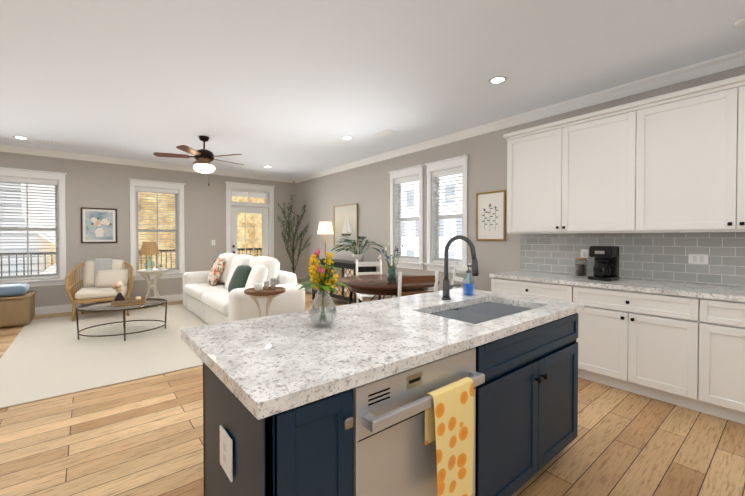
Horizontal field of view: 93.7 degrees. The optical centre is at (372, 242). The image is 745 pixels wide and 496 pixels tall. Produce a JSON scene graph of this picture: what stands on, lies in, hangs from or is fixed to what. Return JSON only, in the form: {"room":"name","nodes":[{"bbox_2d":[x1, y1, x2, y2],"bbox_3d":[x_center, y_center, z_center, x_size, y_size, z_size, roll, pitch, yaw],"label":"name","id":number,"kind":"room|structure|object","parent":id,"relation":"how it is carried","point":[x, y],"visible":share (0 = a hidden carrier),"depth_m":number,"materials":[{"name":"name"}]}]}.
{"room":"dining room and kitchen","nodes":[
{"label":"dining room and kitchen","id":0,"kind":"room"},
{"bbox_2d":[0,152,295,306],"bbox_3d":[-4.922,-0.182,6.707,7.780,2.820,0.160,-1,1,-39],"label":"wall","id":1,"kind":"structure","parent":0,"point":[90,184],"depth_m":6.78,"materials":[{"name":"grey paint"}]},
{"bbox_2d":[81,207,116,242],"bbox_3d":[-5.059,-0.314,6.471,0.530,0.650,0.027,-1,1,-39],"label":"framed picture","id":2,"kind":"object","parent":1,"relation":"attached to","point":[98,225],"visible":1,"depth_m":6.46,"materials":[{"name":"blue paper"}]},
{"bbox_2d":[35,294,182,314],"bbox_3d":[-5.521,1.169,6.116,5.700,0.135,0.025,-1,1,-39],"label":"baseboard","id":3,"kind":"structure","parent":1,"relation":"attached to","point":[68,308],"depth_m":6.17,"materials":[{"name":"white wood"}]},
{"bbox_2d":[0,167,265,286],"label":"window","id":4,"kind":"structure","parent":1,"relation":"in","point":[57,181],"depth_m":6.01,"materials":[{"name":"white"}]},
{"bbox_2d":[0,144,291,181],"bbox_3d":[-4.853,-1.539,6.587,7.260,0.100,0.082,-1,1,-39],"label":"crown molding","id":5,"kind":"structure","parent":1,"relation":"attached to","point":[3,148],"depth_m":6.64,"materials":[{"name":"white wood"}]},
{"bbox_2d":[128,179,185,280],"bbox_3d":[-4.369,-0.250,7.112,0.990,1.975,0.210,-1,1,-39],"label":"window","id":6,"kind":"structure","parent":1,"relation":"in","point":[178,271],"depth_m":7.11,"materials":[{"name":"white wood"}]},
{"bbox_2d":[225,181,274,257],"bbox_3d":[-2.912,-0.088,8.310,1.170,2.590,0.199,-1,1,-39],"label":"door","id":7,"kind":"structure","parent":1,"relation":"in","point":[265,210],"depth_m":8.30,"materials":[{"name":"white wood"}]},
{"bbox_2d":[0,291,744,495],"bbox_3d":[-1.268,1.349,2.248,7.780,0.120,11.720,-1,1,-39],"label":"floor","id":8,"kind":"structure","parent":0,"point":[142,437],"depth_m":2.21,"materials":[{"name":"brown wood"}]},
{"bbox_2d":[0,291,35,327],"bbox_3d":[-5.558,1.012,5.248,0.687,0.447,0.678,-1,1,-39],"label":"storage basket","id":9,"kind":"object","parent":8,"relation":"on","point":[18,310],"visible":0.92,"depth_m":5.12,"materials":[{"name":"brown wicker"}]},
{"bbox_2d":[0,283,29,296],"bbox_3d":[-5.566,0.717,5.238,0.570,0.138,0.560,-1,1,-39],"label":"pillow","id":10,"kind":"object","parent":9,"relation":"on","point":[16,289],"visible":1,"depth_m":5.15,"materials":[{"name":"blue fabric"}]},
{"bbox_2d":[0,304,208,408],"bbox_3d":[-2.982,1.244,5.076,3.260,0.012,3.850,-1,1,-39],"label":"area rug","id":11,"kind":"object","parent":8,"relation":"on","point":[44,358],"visible":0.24,"depth_m":3.94,"materials":[{"name":"beige carpet"}]},
{"bbox_2d":[65,258,133,320],"bbox_3d":[-4.611,0.751,5.934,0.893,0.953,0.981,-1,1,-39],"label":"rattan armchair","id":12,"kind":"object","parent":11,"relation":"on","point":[101,277],"visible":0.96,"depth_m":5.92,"materials":[{"name":"beige fabric"}]},
{"bbox_2d":[76,298,166,340],"bbox_3d":[-3.374,1.038,4.747,1.009,0.409,0.871,-1,1,-39],"label":"coffee table","id":13,"kind":"object","parent":11,"relation":"on","point":[104,306],"visible":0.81,"depth_m":4.57,"materials":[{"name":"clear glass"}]},
{"bbox_2d":[111,280,146,305],"bbox_3d":[-3.321,0.670,4.765,0.384,0.327,0.260,0,1,-30],"label":"tray","id":14,"kind":"object","parent":13,"relation":"on","point":[119,300],"visible":1,"depth_m":4.68,"materials":[{"name":"brown wood"}]},
{"bbox_2d":[136,269,167,309],"bbox_3d":[-4.092,0.865,6.495,0.500,0.709,0.500,-1,1,-39],"label":"pedestal side table","id":15,"kind":"object","parent":11,"relation":"on","point":[144,272],"visible":0.83,"depth_m":6.43,"materials":[{"name":"beige wood"}]},
{"bbox_2d":[139,242,159,269],"bbox_3d":[-4.135,0.249,6.477,0.330,0.520,0.330,-1,1,-39],"label":"table lamp","id":16,"kind":"object","parent":15,"relation":"on","point":[149,248],"visible":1,"depth_m":6.38,"materials":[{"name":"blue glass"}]},
{"bbox_2d":[183,253,304,324],"bbox_3d":[-2.249,0.715,5.686,1.025,1.027,3.020,-1,1,-39],"label":"sofa","id":17,"kind":"object","parent":11,"relation":"on","point":[215,294],"visible":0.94,"depth_m":4.96,"materials":[{"name":"white fabric"}]},
{"bbox_2d":[244,287,285,316],"bbox_3d":[-1.274,0.903,4.148,0.470,0.696,0.470,-1,1,-39],"label":"side table","id":18,"kind":"object","parent":11,"relation":"on","point":[270,294],"visible":0.71,"depth_m":4.07,"materials":[{"name":"brown wood"}]},
{"bbox_2d":[254,282,264,290],"bbox_3d":[-1.340,0.525,4.114,0.096,0.090,0.095,-1,1,-39],"label":"cup","id":19,"kind":"object","parent":18,"relation":"on","point":[258,286],"depth_m":4.08,"materials":[{"name":"white ceramic"}]},
{"bbox_2d":[264,278,275,289],"bbox_3d":[-1.233,0.498,4.195,0.145,0.140,0.060,0,1,15],"label":"candle holder","id":20,"kind":"object","parent":18,"relation":"on","point":[272,285],"depth_m":4.17,"materials":[{"name":"white glass"}]},
{"bbox_2d":[277,195,312,283],"bbox_3d":[-1.848,0.026,8.064,0.817,2.369,0.960,-1,1,-39],"label":"tree","id":21,"kind":"object","parent":8,"relation":"on","point":[288,240],"visible":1,"depth_m":8.13,"materials":[{"name":"green plant"}]},
{"bbox_2d":[312,259,319,299],"bbox_3d":[-0.993,0.804,7.428,0.470,0.830,0.410,-1,1,-39],"label":"base cabinet","id":22,"kind":"object","parent":8,"relation":"on","point":[314,290],"depth_m":7.37,"materials":[{"name":"black wood"}]},
{"bbox_2d":[317,222,333,259],"bbox_3d":[-1.002,-0.038,7.441,0.350,0.800,0.350,-1,1,-39],"label":"lamp","id":23,"kind":"object","parent":22,"relation":"on","point":[325,228],"visible":0.92,"depth_m":7.32,"materials":[{"name":"white fabric"}]},
{"bbox_2d":[332,263,339,298],"bbox_3d":[-0.493,0.812,6.816,0.470,0.830,0.390,-1,1,-39],"label":"base cabinet","id":24,"kind":"object","parent":8,"relation":"on","point":[336,294],"depth_m":6.68,"materials":[{"name":"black wood"}]},
{"bbox_2d":[331,236,382,262],"bbox_3d":[-0.365,0.132,6.307,0.809,0.493,1.052,-1,1,-39],"label":"peace lily","id":25,"kind":"object","parent":24,"relation":"on","point":[358,256],"visible":0.98,"depth_m":6.38,"materials":[{"name":"green plant"}]},
{"bbox_2d":[320,259,351,296],"bbox_3d":[-0.740,0.808,7.118,0.470,0.830,0.390,-1,1,-39],"label":"base cabinet","id":26,"kind":"object","parent":8,"relation":"on","point":[335,260],"depth_m":6.88,"materials":[{"name":"black wood"}]},
{"bbox_2d":[340,263,375,302],"bbox_3d":[-0.240,0.817,6.506,0.470,0.830,0.410,-1,1,-39],"label":"base cabinet","id":27,"kind":"object","parent":8,"relation":"on","point":[347,267],"depth_m":6.40,"materials":[{"name":"black wood"}]},
{"bbox_2d":[356,259,390,302],"bbox_3d":[-0.001,0.756,5.338,0.450,0.983,0.524,0,1,-14],"label":"dining chair","id":28,"kind":"object","parent":8,"relation":"on","point":[363,297],"visible":0.42,"depth_m":5.50,"materials":[{"name":"white wood"}]},
{"bbox_2d":[337,274,439,303],"bbox_3d":[0.202,0.871,4.538,1.319,0.778,1.319,-1,1,-39],"label":"dining table","id":29,"kind":"object","parent":8,"relation":"on","point":[379,285],"visible":0.56,"depth_m":4.13,"materials":[{"name":"brown wood"}]},
{"bbox_2d":[378,243,405,282],"bbox_3d":[0.218,0.246,4.243,0.328,0.477,0.282,-1,1,-39],"label":"vase","id":30,"kind":"object","parent":29,"relation":"on","point":[392,276],"visible":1,"depth_m":4.21,"materials":[{"name":"teal glass"}]},
{"bbox_2d":[203,300,583,495],"bbox_3d":[0.319,0.854,1.717,1.964,0.885,0.720,-1,1,-39],"label":"kitchen island","id":31,"kind":"object","parent":8,"relation":"on","point":[459,393],"depth_m":1.23,"materials":[{"name":"blue"}]},
{"bbox_2d":[220,425,232,481],"bbox_3d":[-0.471,0.674,1.121,0.008,0.130,0.120,-1,1,-39],"label":"outlet","id":32,"kind":"object","parent":31,"relation":"attached to","point":[226,451],"visible":0.98,"depth_m":1.10,"materials":[{"name":"white plastic"}]},
{"bbox_2d":[181,288,583,419],"bbox_3d":[0.220,0.398,1.836,2.020,0.040,0.900,-1,1,-39],"label":"island countertop","id":33,"kind":"structure","parent":31,"relation":"on","point":[266,361],"depth_m":1.37,"materials":[{"name":"white stone"}]},
{"bbox_2d":[291,249,349,327],"bbox_3d":[-0.224,0.204,1.604,0.279,0.353,0.234,-1,1,-39],"label":"vase","id":34,"kind":"object","parent":33,"relation":"on","point":[319,275],"visible":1,"depth_m":1.57,"materials":[{"name":"clear glass"}]},
{"bbox_2d":[441,235,478,299],"bbox_3d":[0.585,0.163,2.232,0.152,0.418,0.273,-1,1,-39],"label":"kitchen faucet","id":35,"kind":"object","parent":33,"relation":"on","point":[447,287],"visible":1,"depth_m":2.26,"materials":[{"name":"dark metal"},{"name":"black plastic"}]},
{"bbox_2d":[463,265,473,294],"bbox_3d":[0.681,0.264,2.463,0.074,0.210,0.082,-1,1,-39],"label":"soap dispenser","id":36,"kind":"object","parent":33,"relation":"on","point":[468,288],"visible":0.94,"depth_m":2.44,"materials":[{"name":"blue glass"}]},
{"bbox_2d":[397,271,438,296],"bbox_3d":[0.405,0.778,3.735,0.450,0.983,0.524,0,1,-14],"label":"dining chair","id":37,"kind":"object","parent":8,"relation":"on","point":[417,279],"visible":0.23,"depth_m":3.50,"materials":[{"name":"white wood"}]},
{"bbox_2d":[452,261,470,288],"bbox_3d":[1.003,0.764,4.739,0.524,0.983,0.450,0,1,-14],"label":"dining chair","id":38,"kind":"object","parent":8,"relation":"on","point":[459,268],"visible":0.27,"depth_m":4.85,"materials":[{"name":"white wood"}]},
{"bbox_2d":[491,278,564,300],"bbox_3d":[1.868,0.826,3.774,0.658,0.885,0.911,-1,1,-39],"label":"base cabinet","id":39,"kind":"object","parent":8,"relation":"on","point":[545,290],"depth_m":3.58,"materials":[{"name":"white wood"}]},
{"bbox_2d":[561,286,684,406],"bbox_3d":[2.393,0.834,3.131,0.658,0.885,0.992,-1,1,-39],"label":"base cabinet","id":40,"kind":"object","parent":8,"relation":"on","point":[679,344],"depth_m":2.90,"materials":[{"name":"white wood"}]},
{"bbox_2d":[489,270,744,301],"bbox_3d":[2.644,0.384,2.797,0.656,0.038,3.424,-1,1,-39],"label":"countertop","id":41,"kind":"structure","parent":40,"relation":"on","point":[683,290],"depth_m":3.01,"materials":[{"name":"white stone"}]},
{"bbox_2d":[575,258,586,275],"bbox_3d":[2.198,0.257,3.680,0.106,0.190,0.108,-1,1,-39],"label":"coffee canister","id":42,"kind":"object","parent":41,"relation":"on","point":[580,269],"visible":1,"depth_m":3.64,"materials":[{"name":"clear glass"}]},
{"bbox_2d":[588,245,619,280],"bbox_3d":[2.241,0.194,3.365,0.250,0.325,0.222,-1,1,-39],"label":"coffee maker","id":43,"kind":"object","parent":41,"relation":"on","point":[606,264],"visible":1,"depth_m":3.31,"materials":[{"name":"black plastic"}]},
{"bbox_2d":[685,298,744,423],"bbox_3d":[2.826,0.842,2.601,0.658,0.885,0.622,-1,1,-39],"label":"base cabinet","id":44,"kind":"object","parent":8,"relation":"on","point":[714,330],"depth_m":2.52,"materials":[{"name":"white wood"}]},
{"bbox_2d":[0,0,744,178],"bbox_3d":[-1.268,-1.591,2.209,7.780,0.120,11.720,-1,1,-39],"label":"ceiling","id":45,"kind":"structure","parent":0,"point":[293,89],"depth_m":3.06,"materials":[{"name":"white paint"}]},
{"bbox_2d":[13,136,27,139],"bbox_3d":[-5.275,-1.570,5.238,0.170,0.004,0.170,-1,1,-39],"label":"recessed light","id":46,"kind":"object","parent":45,"relation":"in","point":[19,137],"visible":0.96,"depth_m":5.22,"materials":[{"name":"white"}]},
{"bbox_2d":[38,140,67,145],"bbox_3d":[-5.034,-1.571,5.512,0.340,0.008,0.180,-1,1,-39],"label":"ceiling vent","id":47,"kind":"object","parent":45,"relation":"in","point":[52,142],"visible":0.98,"depth_m":5.48,"materials":[{"name":"white metal"}]},
{"bbox_2d":[153,136,242,185],"bbox_3d":[-2.526,-1.206,5.246,1.265,0.729,1.230,-1,1,-39],"label":"ceiling fan","id":48,"kind":"object","parent":45,"relation":"hanging from","point":[204,157],"visible":1,"depth_m":5.10,"materials":[{"name":"brown metal"}]},
{"bbox_2d":[342,136,352,138],"bbox_3d":[-0.379,-1.569,5.232,0.170,0.004,0.170,-1,1,-39],"label":"recessed light","id":49,"kind":"object","parent":45,"relation":"in","point":[346,137],"visible":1,"depth_m":5.22,"materials":[{"name":"white"}]},
{"bbox_2d":[373,130,396,137],"bbox_3d":[0.176,-1.565,5.026,0.180,0.008,0.340,-1,1,-39],"label":"ceiling vent","id":50,"kind":"object","parent":45,"relation":"in","point":[385,133],"visible":0.98,"depth_m":5.01,"materials":[{"name":"white metal"}]},
{"bbox_2d":[488,76,506,83],"bbox_3d":[1.191,-1.544,3.325,0.170,0.004,0.170,-1,1,-39],"label":"recessed light","id":51,"kind":"object","parent":45,"relation":"in","point":[498,79],"visible":1,"depth_m":3.32,"materials":[{"name":"white"}]},
{"bbox_2d":[734,16,744,27],"bbox_3d":[2.568,-1.516,2.396,0.120,0.034,0.120,-1,1,-39],"label":"smoke detector","id":52,"kind":"object","parent":45,"relation":"attached to","point":[739,23],"visible":1,"depth_m":2.40,"materials":[{"name":"white plastic"}]},
{"bbox_2d":[296,66,744,297],"bbox_3d":[1.684,-0.154,4.637,0.160,2.820,11.400,-1,1,-39],"label":"wall","id":53,"kind":"structure","parent":0,"point":[366,188],"depth_m":5.57,"materials":[{"name":"grey paint"}]},
{"bbox_2d":[304,286,352,302],"bbox_3d":[-0.081,1.161,6.679,0.015,0.135,6.029,-1,1,-39],"label":"baseboard","id":54,"kind":"structure","parent":53,"relation":"attached to","point":[308,290],"depth_m":8.43,"materials":[{"name":"white wood"}]},
{"bbox_2d":[333,203,357,245],"bbox_3d":[-0.565,-0.354,7.232,0.039,0.850,0.850,-1,1,-39],"label":"framed picture","id":55,"kind":"object","parent":53,"relation":"attached to","point":[345,220],"visible":1,"depth_m":7.22,"materials":[{"name":"fabric"}]},
{"bbox_2d":[388,164,423,269],"bbox_3d":[0.602,-0.403,5.905,0.210,1.675,0.820,-1,1,-39],"label":"window","id":56,"kind":"structure","parent":53,"relation":"in","point":[413,174],"depth_m":5.92,"materials":[{"name":"white wood"}]},
{"bbox_2d":[424,155,468,273],"bbox_3d":[1.139,-0.394,5.247,0.210,1.675,0.800,-1,1,-39],"label":"window","id":57,"kind":"structure","parent":53,"relation":"in","point":[438,169],"depth_m":5.29,"materials":[{"name":"white"}]},
{"bbox_2d":[476,190,505,240],"bbox_3d":[1.564,-0.349,4.632,0.027,0.650,0.430,-1,1,-39],"label":"picture","id":58,"kind":"object","parent":53,"relation":"attached to","point":[491,216],"visible":0.96,"depth_m":4.62,"materials":[{"name":"white paper"}]},
{"bbox_2d":[292,50,744,182],"bbox_3d":[1.590,-1.511,4.541,0.082,0.100,11.400,-1,1,-39],"label":"crown molding","id":59,"kind":"structure","parent":53,"relation":"attached to","point":[713,66],"depth_m":3.79,"materials":[{"name":"white wood"}]},
{"bbox_2d":[507,126,554,233],"bbox_3d":[1.920,-0.669,3.936,0.348,1.110,0.672,-1,1,-39],"label":"upper cabinet","id":60,"kind":"object","parent":53,"relation":"attached to","point":[530,154],"depth_m":3.87,"materials":[{"name":"white wood"}]},
{"bbox_2d":[551,106,626,233],"bbox_3d":[2.292,-0.663,3.480,0.348,1.110,0.754,-1,1,-39],"label":"upper cabinet","id":61,"kind":"object","parent":53,"relation":"attached to","point":[591,151],"depth_m":3.41,"materials":[{"name":"white wood"}]},
{"bbox_2d":[520,233,744,286],"bbox_3d":[2.909,0.148,3.000,0.012,0.462,3.410,-1,1,-39],"label":"tile backsplash","id":62,"kind":"structure","parent":53,"relation":"attached to","point":[655,256],"depth_m":3.30,"materials":[{"name":"grey tile"}]},
{"bbox_2d":[581,249,587,259],"bbox_3d":[2.279,0.131,3.755,0.008,0.115,0.075,-1,1,-39],"label":"outlet","id":63,"kind":"object","parent":62,"relation":"attached to","point":[584,252],"depth_m":3.75,"materials":[{"name":"white plastic"}]},
{"bbox_2d":[688,254,708,263],"bbox_3d":[2.850,0.145,3.055,0.008,0.085,0.130,-1,1,-39],"label":"outlet","id":64,"kind":"object","parent":62,"relation":"attached to","point":[697,258],"depth_m":3.05,"materials":[{"name":"white plastic"}]},
{"bbox_2d":[623,82,722,232],"bbox_3d":[2.690,-0.656,2.992,0.348,1.110,0.754,-1,1,-39],"label":"upper cabinet","id":65,"kind":"object","parent":53,"relation":"attached to","point":[672,162],"depth_m":2.92,"materials":[{"name":"white wood"}]},
{"bbox_2d":[723,78,744,231],"bbox_3d":[3.088,-0.650,2.504,0.348,1.110,0.754,-1,1,-39],"label":"upper cabinet","id":66,"kind":"object","parent":53,"relation":"attached to","point":[733,92],"depth_m":2.65,"materials":[{"name":"white wood"}]},
{"label":"outside","id":67,"kind":"structure","parent":0,"visible":0},
{"bbox_2d":[0,182,265,275],"bbox_3d":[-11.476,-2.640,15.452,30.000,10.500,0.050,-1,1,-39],"label":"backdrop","id":68,"kind":"structure","parent":67,"point":[240,234],"depth_m":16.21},
{"bbox_2d":[401,174,461,258],"bbox_3d":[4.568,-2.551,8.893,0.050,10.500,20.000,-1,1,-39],"label":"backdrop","id":69,"kind":"structure","parent":67,"point":[444,232],"depth_m":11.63,"materials":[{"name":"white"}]}
]}

